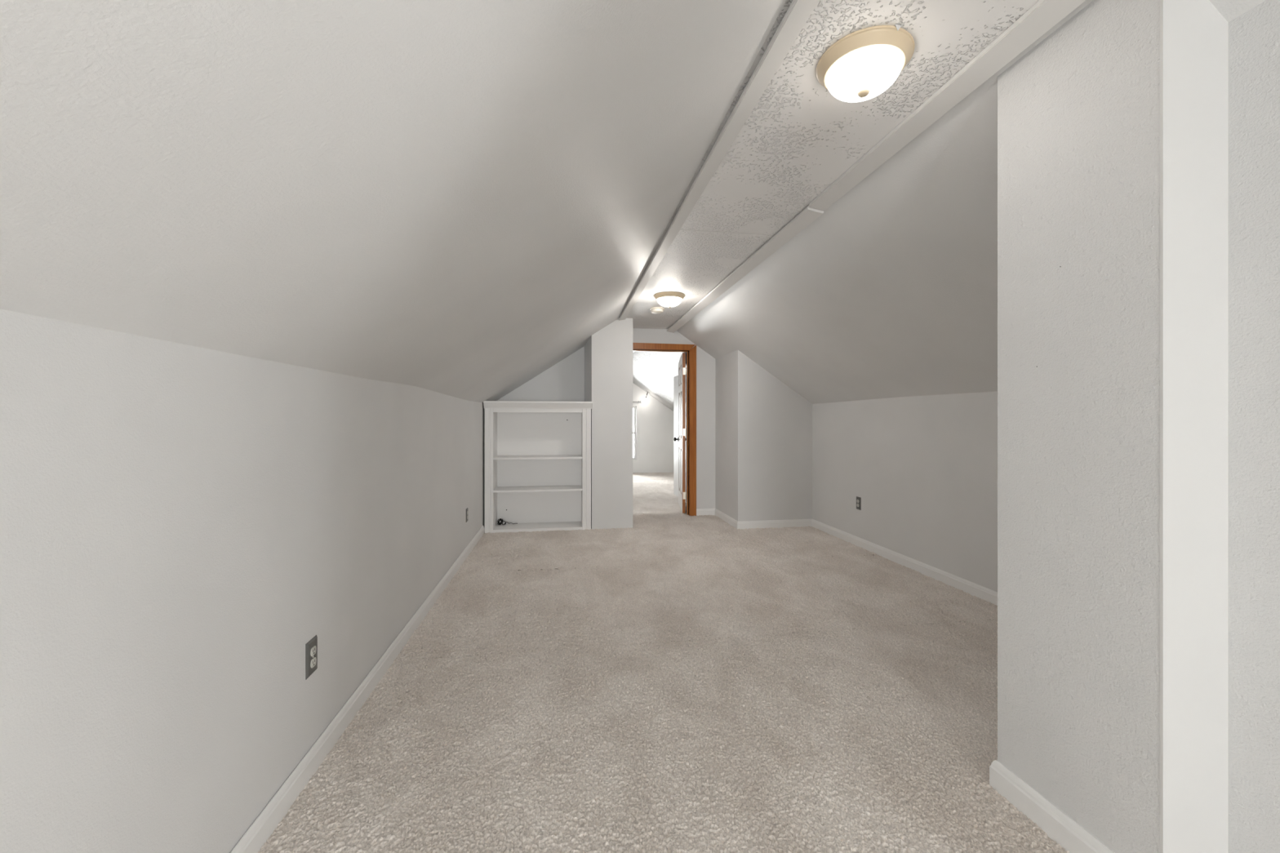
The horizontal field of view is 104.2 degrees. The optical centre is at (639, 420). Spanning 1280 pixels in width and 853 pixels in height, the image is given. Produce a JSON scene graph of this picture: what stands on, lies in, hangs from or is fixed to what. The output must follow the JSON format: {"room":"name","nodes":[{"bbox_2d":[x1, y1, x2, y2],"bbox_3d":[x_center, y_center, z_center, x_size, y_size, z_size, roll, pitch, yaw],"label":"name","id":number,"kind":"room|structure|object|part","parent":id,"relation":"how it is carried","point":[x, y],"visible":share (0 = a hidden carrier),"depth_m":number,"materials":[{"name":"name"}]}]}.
{"room":"attic room","nodes":[
{"label":"attic room","id":0,"kind":"room"},
{"bbox_2d":[0,308,484,852],"bbox_3d":[-0.876,0.492,-0.139,0.100,1.375,11.990,0,0,-9],"label":"wall","id":1,"kind":"structure","parent":0,"point":[179,522],"depth_m":1.11,"materials":[{"name":"paint"}]},
{"bbox_2d":[305,635,317,679],"bbox_3d":[-1.097,0.792,1.668,0.010,0.117,0.071,0,0,-9],"label":"wall outlet","id":2,"kind":"object","parent":1,"relation":"attached to","point":[311,646],"visible":1,"depth_m":1.66,"materials":[{"name":"grey metal"}]},
{"bbox_2d":[310,657,316,668],"bbox_3d":[-1.095,0.811,1.669,0.004,0.028,0.034,0,0,-9],"label":"receptacle","id":3,"kind":"object","parent":2,"relation":"attached to","point":[313,660],"depth_m":1.67,"materials":[{"name":"white plastic"}]},
{"bbox_2d":[310,645,316,656],"bbox_3d":[-1.095,0.772,1.669,0.004,0.028,0.034,0,0,-9],"label":"receptacle","id":4,"kind":"object","parent":2,"relation":"attached to","point":[313,648],"depth_m":1.67,"materials":[{"name":"white plastic"}]},
{"bbox_2d":[230,525,484,852],"bbox_3d":[-0.771,1.137,-0.430,0.014,0.087,11.384,0,0,-9],"label":"baseboard","id":5,"kind":"structure","parent":1,"relation":"attached to","point":[268,820],"depth_m":1.78,"materials":[{"name":"white paint"}]},
{"bbox_2d":[466,507,467,522],"bbox_3d":[-1.506,0.825,4.342,0.010,0.117,0.071,0,0,-9],"label":"wall outlet","id":6,"kind":"object","parent":1,"relation":"attached to","point":[467,508],"visible":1,"depth_m":4.32,"materials":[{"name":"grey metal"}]},
{"bbox_2d":[0,0,786,402],"bbox_3d":[-0.152,-0.698,-0.028,1.465,1.064,11.990,0,0,-9],"label":"ceiling","id":7,"kind":"structure","parent":0,"point":[451,197],"depth_m":0.95,"materials":[{"name":"paint"}]},
{"bbox_2d":[497,328,715,515],"bbox_3d":[-0.003,0.020,6.110,3.617,2.320,0.140,0,0,-9],"label":"wall","id":8,"kind":"structure","parent":0,"point":[705,362],"depth_m":6.14,"materials":[{"name":"paint"}]},
{"bbox_2d":[632,348,689,515],"bbox_3d":[0.220,0.148,6.154,0.803,2.063,0.128,0,0,-9],"label":"trim","id":9,"kind":"structure","parent":8,"relation":"attached to","point":[651,350],"depth_m":6.20,"materials":[{"name":"brown wood"}]},
{"bbox_2d":[632,342,695,350],"bbox_3d":[0.260,-0.906,6.090,0.854,0.075,0.018,0,0,-9],"label":"trim","id":10,"kind":"structure","parent":8,"relation":"attached to","point":[635,345],"depth_m":6.08,"materials":[{"name":"brown wood"}]},
{"bbox_2d":[673,352,686,513],"bbox_3d":[0.556,0.158,6.650,0.174,2.020,0.772,0,0,0],"label":"door","id":11,"kind":"structure","parent":8,"relation":"in","point":[682,439],"depth_m":6.36,"materials":[{"name":"grey paint"}]},
{"bbox_3d":[0.547,-0.072,6.817,0.009,0.588,0.186,0,0,0],"label":"panel","id":12,"kind":"part","parent":11,"relation":"part of","materials":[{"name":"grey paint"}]},
{"bbox_3d":[0.547,0.668,6.817,0.009,0.568,0.186,0,0,0],"label":"panel","id":13,"kind":"part","parent":11,"relation":"part of","materials":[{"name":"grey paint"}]},
{"bbox_2d":[673,374,686,502],"bbox_3d":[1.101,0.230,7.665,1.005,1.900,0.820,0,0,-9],"label":"panel","id":14,"kind":"object","parent":11,"relation":"attached to","point":[675,378],"visible":0.21,"depth_m":7.81,"materials":[{"name":"white paint"}]},
{"bbox_3d":[0.545,-0.072,6.500,0.009,0.588,0.186,0,0,0],"label":"panel","id":15,"kind":"part","parent":11,"relation":"part of","materials":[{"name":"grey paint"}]},
{"bbox_3d":[0.545,0.668,6.500,0.009,0.568,0.186,0,0,0],"label":"panel","id":16,"kind":"part","parent":11,"relation":"part of","materials":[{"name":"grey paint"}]},
{"bbox_2d":[689,345,696,515],"bbox_3d":[0.655,0.123,6.151,0.083,2.114,0.018,0,0,-9],"label":"trim","id":17,"kind":"structure","parent":8,"relation":"attached to","point":[693,351],"depth_m":6.14,"materials":[{"name":"brown wood"}]},
{"bbox_2d":[696,508,715,515],"bbox_3d":[0.819,1.137,6.178,0.249,0.087,0.014,0,0,-9],"label":"baseboard","id":18,"kind":"structure","parent":8,"relation":"attached to","point":[700,512],"depth_m":6.17,"materials":[{"name":"white paint"}]},
{"bbox_2d":[584,317,632,529],"bbox_3d":[-0.375,0.020,5.709,0.510,2.320,0.600,0,0,-9],"label":"wall pillar","id":19,"kind":"structure","parent":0,"point":[608,352],"depth_m":5.42,"materials":[{"name":"paint"}]},
{"bbox_2d":[632,382,673,473],"bbox_3d":[-0.748,0.005,11.145,3.767,2.350,0.120,0,0,-9],"label":"wall","id":20,"kind":"structure","parent":0,"point":[655,419],"depth_m":11.24,"materials":[{"name":"paint"}]},
{"bbox_2d":[632,403,639,462],"bbox_3d":[-0.458,0.280,11.172,0.884,1.330,0.121,0,0,-9],"label":"window","id":21,"kind":"structure","parent":20,"relation":"in","point":[634,405],"depth_m":11.18,"materials":[{"name":"white paint"}]},
{"bbox_3d":[-0.465,-0.010,11.218,0.754,0.620,0.028,0,0,-9],"label":"sash","id":22,"kind":"part","parent":21,"relation":"part of","materials":[{"name":"white glass"}]},
{"bbox_3d":[-0.460,0.570,11.188,0.754,0.620,0.028,0,0,-9],"label":"sash","id":23,"kind":"part","parent":21,"relation":"part of","materials":[{"name":"white glass"}]},
{"bbox_3d":[-0.045,0.280,11.183,0.065,1.330,0.018,0,0,-9],"label":"casing","id":24,"kind":"part","parent":21,"relation":"part of","materials":[{"name":"white paint"}]},
{"bbox_2d":[632,351,686,411],"bbox_3d":[0.636,-0.603,8.790,1.643,1.234,4.975,0,0,-9],"label":"ceiling","id":25,"kind":"structure","parent":0,"point":[654,372],"depth_m":8.69,"materials":[{"name":"grey paint"}]},
{"bbox_2d":[643,391,649,403],"bbox_3d":[0.150,-0.526,10.993,0.174,0.279,0.110,0,0,-35],"label":"spotlight","id":26,"kind":"object","parent":25,"relation":"hanging from","point":[645,400],"visible":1,"depth_m":10.95,"materials":[{"name":"silver metal"}]},
{"bbox_2d":[270,473,1062,852],"bbox_3d":[0.551,1.230,2.659,3.767,0.100,17.290,0,0,-9],"label":"floor","id":27,"kind":"structure","parent":0,"point":[712,557],"depth_m":1.85,"materials":[{"name":"beige carpet"}]},
{"bbox_2d":[483,400,592,533],"bbox_3d":[-1.111,0.488,5.551,1.134,1.384,0.610,0,0,-9],"label":"bookcase","id":28,"kind":"object","parent":27,"relation":"on","point":[537,454],"visible":1,"depth_m":5.55,"materials":[{"name":"white paint"}]},
{"bbox_3d":[-1.570,0.499,5.374,0.018,1.362,0.300,0,0,-9],"label":"panel","id":29,"kind":"part","parent":28,"relation":"part of","materials":[{"name":"white paint"}]},
{"bbox_2d":[497,518,517,524],"bbox_3d":[-1.458,1.112,5.477,0.218,0.070,0.047,0,0,-9],"label":"wire tangle","id":30,"kind":"object","parent":28,"relation":"on","point":[500,519],"visible":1,"depth_m":5.46,"materials":[{"name":"black plastic"}]},
{"bbox_3d":[-1.105,0.745,5.435,0.931,0.022,0.320,0,0,-9],"label":"shelf","id":31,"kind":"part","parent":28,"relation":"part of","materials":[{"name":"white paint"}]},
{"bbox_3d":[-1.080,-0.109,5.291,0.926,0.046,0.014,0,0,-9],"label":"rail","id":32,"kind":"part","parent":28,"relation":"part of","materials":[{"name":"white paint"}]},
{"bbox_3d":[-1.102,0.401,5.436,0.925,0.022,0.320,0,0,-9],"label":"shelf","id":33,"kind":"part","parent":28,"relation":"part of","materials":[{"name":"white paint"}]},
{"bbox_3d":[-1.104,1.163,5.439,0.930,0.034,0.314,0,0,-9],"label":"shelf","id":34,"kind":"part","parent":28,"relation":"part of","materials":[{"name":"white paint"}]},
{"bbox_3d":[-1.069,-0.154,5.276,1.130,0.056,0.046,0,0,-9],"label":"cornice","id":35,"kind":"part","parent":28,"relation":"part of","materials":[{"name":"white paint"}]},
{"bbox_3d":[-1.127,0.499,5.600,0.962,1.362,0.012,0,0,-9],"label":"panel","id":36,"kind":"part","parent":28,"relation":"part of","materials":[{"name":"white paint"}]},
{"bbox_3d":[-0.637,0.499,5.517,0.018,1.362,0.300,0,0,-9],"label":"panel","id":37,"kind":"part","parent":28,"relation":"part of","materials":[{"name":"white paint"}]},
{"bbox_2d":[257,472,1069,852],"bbox_3d":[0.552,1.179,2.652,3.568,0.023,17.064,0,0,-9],"label":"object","id":38,"kind":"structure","parent":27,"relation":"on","point":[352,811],"depth_m":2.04,"materials":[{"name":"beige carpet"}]},
{"bbox_2d":[715,350,812,521],"bbox_3d":[1.436,0.191,5.880,0.882,1.978,0.830,0,0,-9],"label":"wall","id":39,"kind":"structure","parent":0,"point":[763,427],"depth_m":5.48,"materials":[{"name":"paint"}]},
{"bbox_2d":[715,508,737,528],"bbox_3d":[0.996,1.137,5.795,0.014,0.087,0.824,0,0,-9],"label":"baseboard","id":40,"kind":"structure","parent":39,"relation":"attached to","point":[723,517],"depth_m":5.75,"materials":[{"name":"white paint"}]},
{"bbox_2d":[737,519,812,529],"bbox_3d":[1.483,1.137,5.460,0.876,0.087,0.014,0,0,-9],"label":"baseboard","id":41,"kind":"structure","parent":39,"relation":"attached to","point":[795,522],"depth_m":5.45,"materials":[{"name":"white paint"}]},
{"bbox_2d":[618,0,1039,328],"bbox_3d":[0.951,-1.160,0.141,0.847,0.080,11.990,0,0,-9],"label":"ceiling","id":42,"kind":"structure","parent":0,"point":[798,138],"depth_m":1.93,"materials":[{"name":"white paint"}]},
{"bbox_2d":[649,306,664,313],"bbox_3d":[0.173,-1.097,4.984,0.146,0.045,0.146,0,0,-9],"label":"smoke detector","id":43,"kind":"object","parent":42,"relation":"attached to","point":[655,309],"visible":1,"depth_m":4.94,"materials":[{"name":"beige plastic"}]},
{"bbox_2d":[653,291,684,307],"bbox_3d":[0.263,-1.065,4.461,0.279,0.110,0.279,0,0,-9],"label":"ceiling light","id":44,"kind":"object","parent":42,"relation":"attached to","point":[666,299],"visible":1,"depth_m":4.38,"materials":[{"name":"beige glass"}]},
{"bbox_2d":[618,0,819,320],"bbox_3d":[0.667,-1.104,-0.201,0.072,0.030,11.400,0,0,-9],"label":"trim","id":45,"kind":"structure","parent":42,"relation":"attached to","point":[798,12],"depth_m":1.78,"materials":[{"name":"white paint"}]},
{"bbox_2d":[680,229,772,235],"bbox_3d":[0.514,-1.120,2.961,0.577,0.003,0.007,0,0,-9],"label":"trim","id":46,"kind":"structure","parent":42,"relation":"attached to","point":[680,229],"depth_m":2.96,"materials":[{"name":"white paint"}]},
{"bbox_2d":[666,205,823,333],"bbox_3d":[0.641,-1.094,4.348,0.092,0.035,3.578,0,0,-9],"label":"trim","id":47,"kind":"structure","parent":42,"relation":"attached to","point":[808,215],"depth_m":3.34,"materials":[{"name":"white paint"}]},
{"bbox_2d":[816,23,915,102],"bbox_3d":[0.695,-1.065,1.546,0.279,0.110,0.283,0,0,-9],"label":"ceiling light","id":48,"kind":"object","parent":42,"relation":"attached to","point":[862,64],"visible":1,"depth_m":1.48,"materials":[{"name":"beige glass"}]},
{"bbox_2d":[676,0,1093,404],"bbox_3d":[1.512,-0.702,3.754,1.435,1.037,5.015,0,0,-9],"label":"ceiling","id":49,"kind":"structure","parent":0,"point":[891,291],"depth_m":2.92,"materials":[{"name":"paint"}]},
{"bbox_2d":[812,391,997,591],"bbox_3d":[2.221,0.486,3.863,0.100,1.387,5.015,0,0,-9],"label":"wall","id":50,"kind":"structure","parent":0,"point":[922,469],"depth_m":3.89,"materials":[{"name":"paint"}]},
{"bbox_2d":[856,496,861,510],"bbox_3d":[2.043,0.775,4.663,0.010,0.117,0.071,0,0,-9],"label":"wall outlet","id":51,"kind":"object","parent":50,"relation":"attached to","point":[858,499],"visible":1,"depth_m":4.65,"materials":[{"name":"grey metal"}]},
{"bbox_2d":[811,519,997,605],"bbox_3d":[2.098,1.137,4.289,0.014,0.087,2.515,0,0,-9],"label":"baseboard","id":52,"kind":"structure","parent":50,"relation":"attached to","point":[974,589],"depth_m":3.88,"materials":[{"name":"white paint"}]},
{"bbox_2d":[997,0,1159,852],"bbox_3d":[1.858,0.024,1.478,1.379,2.312,0.444,0,0,-9],"label":"wall","id":53,"kind":"structure","parent":0,"point":[1078,113],"depth_m":1.33,"materials":[{"name":"light gray paint"}]},
{"bbox_2d":[808,0,1085,210],"bbox_3d":[1.550,-1.103,-1.580,0.091,0.033,8.408,0,0,-9],"label":"trim","id":54,"kind":"structure","parent":53,"relation":"attached to","point":[1043,15],"depth_m":1.64,"materials":[{"name":"white paint"}]},
{"bbox_2d":[989,760,1114,852],"bbox_3d":[1.169,1.135,1.380,0.015,0.092,0.459,0,0,-9],"label":"baseboard","id":55,"kind":"structure","parent":53,"relation":"attached to","point":[1058,826],"depth_m":1.43,"materials":[{"name":"white paint"}]},
{"bbox_2d":[1160,0,1228,852],"bbox_3d":[1.307,0.029,1.170,0.196,2.302,0.006,0,0,-9],"label":"trim","id":56,"kind":"structure","parent":53,"relation":"attached to","point":[1194,34],"depth_m":1.17,"materials":[{"name":"white paint"}]},
{"bbox_2d":[1209,0,1265,22],"bbox_3d":[1.865,-1.039,-2.256,0.315,0.362,6.975,0,0,-9],"label":"ceiling","id":57,"kind":"structure","parent":0,"point":[1230,10],"depth_m":1.16,"materials":[{"name":"paint"}]},
{"bbox_2d":[1228,0,1279,852],"bbox_3d":[1.969,0.091,-2.244,0.100,2.177,6.968,0,0,-9],"label":"wall","id":58,"kind":"structure","parent":0,"point":[1254,35],"depth_m":1.14,"materials":[{"name":"light gray paint"}]}
]}

